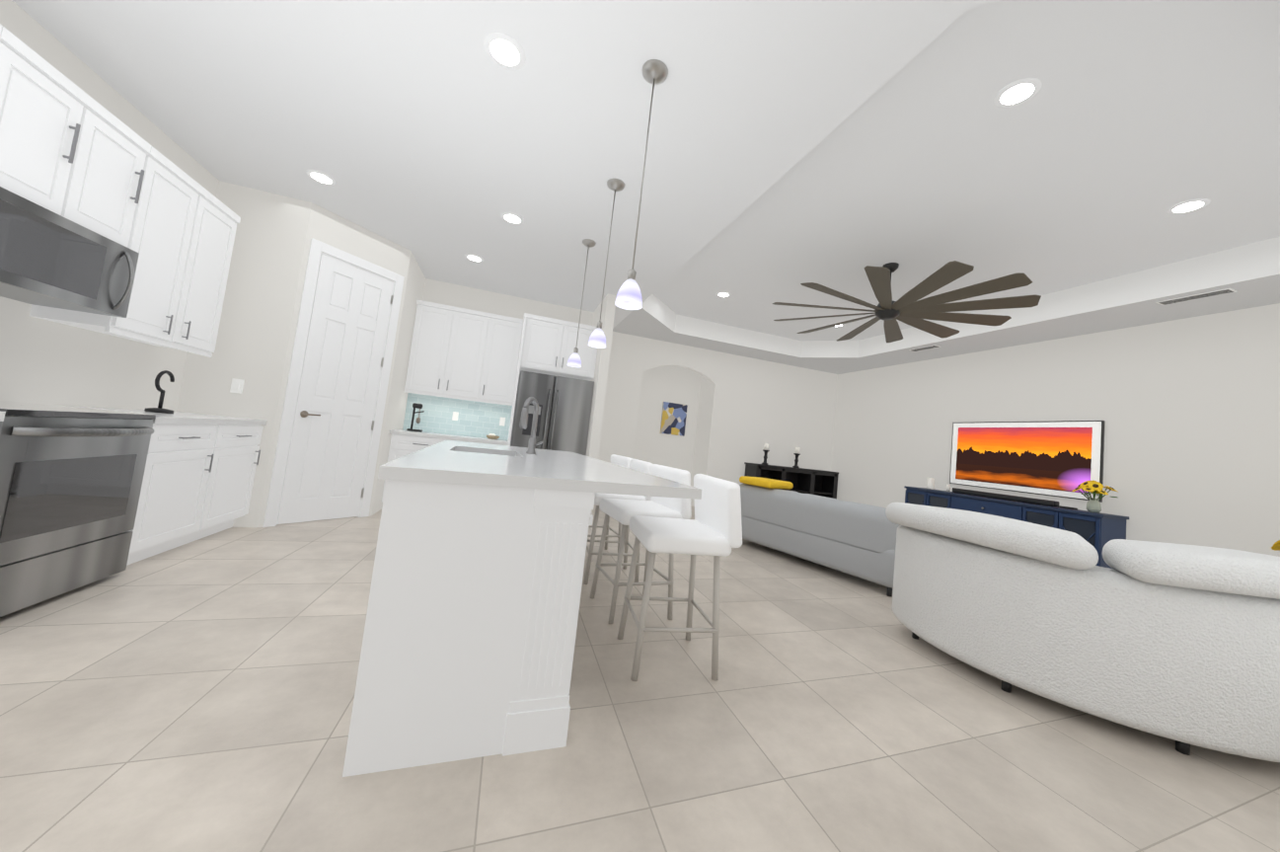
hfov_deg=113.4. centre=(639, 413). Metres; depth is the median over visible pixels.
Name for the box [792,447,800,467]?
candle holder
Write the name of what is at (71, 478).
range
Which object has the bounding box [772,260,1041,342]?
fan
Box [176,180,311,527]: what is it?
wall
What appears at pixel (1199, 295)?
ceiling vent
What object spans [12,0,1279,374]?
ceiling
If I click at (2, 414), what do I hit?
base cabinet
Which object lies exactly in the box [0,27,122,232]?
upper cabinet
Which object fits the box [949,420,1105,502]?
tv
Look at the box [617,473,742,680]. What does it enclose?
bar chair
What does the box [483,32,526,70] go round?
recessed light
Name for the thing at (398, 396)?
wall
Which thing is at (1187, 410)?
wall
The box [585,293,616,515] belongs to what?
wall
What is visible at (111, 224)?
upper cabinet
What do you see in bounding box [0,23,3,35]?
upper cabinet
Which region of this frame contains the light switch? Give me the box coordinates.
[229,377,244,393]
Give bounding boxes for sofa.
[739,483,900,596]
[885,502,1279,761]
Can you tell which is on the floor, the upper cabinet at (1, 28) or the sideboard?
the sideboard
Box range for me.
[0,400,155,616]
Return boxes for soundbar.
[952,487,1059,506]
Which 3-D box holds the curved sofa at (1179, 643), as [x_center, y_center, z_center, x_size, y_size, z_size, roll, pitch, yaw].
[2.389,1.058,2.329,1.328,0.875,1.655,7,-4,-18]
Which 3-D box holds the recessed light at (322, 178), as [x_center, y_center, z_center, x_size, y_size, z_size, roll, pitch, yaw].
[-2.548,-1.888,3.368,0.196,0.006,0.196,7,-4,-18]
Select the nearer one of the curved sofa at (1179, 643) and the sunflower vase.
the curved sofa at (1179, 643)
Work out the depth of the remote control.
4.67 m
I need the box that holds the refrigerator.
[510,370,594,454]
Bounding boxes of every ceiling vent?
[908,344,939,351]
[1155,288,1237,304]
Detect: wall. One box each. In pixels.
[0,0,219,411]
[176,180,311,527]
[256,202,411,527]
[371,251,425,515]
[422,278,593,325]
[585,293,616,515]
[598,331,837,484]
[633,366,701,478]
[690,376,711,506]
[830,302,1279,556]
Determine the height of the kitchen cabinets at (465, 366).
2.512 m
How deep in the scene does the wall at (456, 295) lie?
5.75 m
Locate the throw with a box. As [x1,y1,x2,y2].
[739,475,793,489]
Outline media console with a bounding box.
[903,485,1129,569]
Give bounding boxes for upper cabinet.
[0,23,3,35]
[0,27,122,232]
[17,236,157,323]
[29,157,240,355]
[98,122,165,248]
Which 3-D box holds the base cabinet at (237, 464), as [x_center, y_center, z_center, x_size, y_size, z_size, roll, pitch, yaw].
[-3.467,0.460,3.221,0.612,0.915,0.611,7,-4,-18]
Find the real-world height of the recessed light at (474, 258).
0.006 m
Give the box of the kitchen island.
[342,396,701,776]
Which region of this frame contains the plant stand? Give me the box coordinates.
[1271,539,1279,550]
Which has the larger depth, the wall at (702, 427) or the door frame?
the wall at (702, 427)
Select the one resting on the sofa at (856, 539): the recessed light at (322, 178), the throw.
the throw
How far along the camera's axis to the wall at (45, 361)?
2.59 m
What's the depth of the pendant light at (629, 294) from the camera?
2.02 m
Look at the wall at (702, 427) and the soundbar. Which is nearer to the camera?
the soundbar
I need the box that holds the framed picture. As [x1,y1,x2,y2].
[660,401,687,436]
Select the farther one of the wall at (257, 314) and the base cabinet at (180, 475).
the wall at (257, 314)
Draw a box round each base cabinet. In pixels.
[0,410,5,421]
[54,404,225,565]
[142,409,266,536]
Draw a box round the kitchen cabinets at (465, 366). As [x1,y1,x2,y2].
[381,299,597,502]
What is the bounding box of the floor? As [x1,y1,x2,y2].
[0,504,1279,851]
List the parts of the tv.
tv screen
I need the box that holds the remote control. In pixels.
[1056,505,1077,509]
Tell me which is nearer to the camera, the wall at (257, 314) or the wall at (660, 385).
the wall at (257, 314)
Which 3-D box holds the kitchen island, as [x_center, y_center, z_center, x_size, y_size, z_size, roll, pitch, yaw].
[-0.761,0.520,2.642,1.245,1.302,2.606,7,-4,-18]
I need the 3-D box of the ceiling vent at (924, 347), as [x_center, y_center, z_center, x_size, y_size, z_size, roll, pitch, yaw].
[4.162,-0.961,6.155,0.120,0.009,0.400,7,-4,-18]
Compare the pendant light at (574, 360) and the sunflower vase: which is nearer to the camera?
the pendant light at (574, 360)
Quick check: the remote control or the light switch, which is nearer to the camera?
the light switch
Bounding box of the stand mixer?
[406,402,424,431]
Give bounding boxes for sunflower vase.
[1072,479,1117,513]
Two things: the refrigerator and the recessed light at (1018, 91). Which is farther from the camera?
the refrigerator
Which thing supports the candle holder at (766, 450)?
on the sideboard
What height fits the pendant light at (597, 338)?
1.190 m
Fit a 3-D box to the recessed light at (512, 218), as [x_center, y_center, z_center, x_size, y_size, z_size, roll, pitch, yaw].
[-1.116,-1.710,3.681,0.196,0.006,0.196,7,-4,-18]
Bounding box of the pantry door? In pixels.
[276,253,393,524]
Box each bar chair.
[583,458,652,584]
[587,453,632,552]
[590,463,691,623]
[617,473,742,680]
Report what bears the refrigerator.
on the floor
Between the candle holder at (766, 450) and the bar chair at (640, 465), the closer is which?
the bar chair at (640, 465)
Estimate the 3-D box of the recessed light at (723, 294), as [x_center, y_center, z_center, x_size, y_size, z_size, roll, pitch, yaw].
[1.136,-1.625,5.728,0.196,0.006,0.196,7,-4,-18]
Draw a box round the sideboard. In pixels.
[744,461,838,499]
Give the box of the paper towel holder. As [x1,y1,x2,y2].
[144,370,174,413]
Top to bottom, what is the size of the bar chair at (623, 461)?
0.930 m
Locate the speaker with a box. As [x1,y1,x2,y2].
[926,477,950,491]
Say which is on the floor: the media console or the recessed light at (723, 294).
the media console
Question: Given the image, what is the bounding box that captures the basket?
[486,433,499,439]
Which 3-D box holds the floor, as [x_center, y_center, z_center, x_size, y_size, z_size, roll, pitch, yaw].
[0.833,1.409,3.043,9.070,0.060,9.900,7,-4,-18]
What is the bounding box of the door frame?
[262,237,404,527]
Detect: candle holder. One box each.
[761,443,769,464]
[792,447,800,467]
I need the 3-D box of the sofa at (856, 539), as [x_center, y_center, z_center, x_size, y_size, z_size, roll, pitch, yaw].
[2.015,1.254,4.623,0.920,0.720,1.950,9,-5,-33]
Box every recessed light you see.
[305,169,336,185]
[464,253,483,262]
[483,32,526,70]
[501,212,524,224]
[716,292,731,297]
[993,77,1042,107]
[1166,198,1210,214]
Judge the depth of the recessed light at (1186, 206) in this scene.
3.04 m
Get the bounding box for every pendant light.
[567,238,596,367]
[588,178,624,348]
[614,59,668,309]
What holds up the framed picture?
attached to the wall at (660, 385)

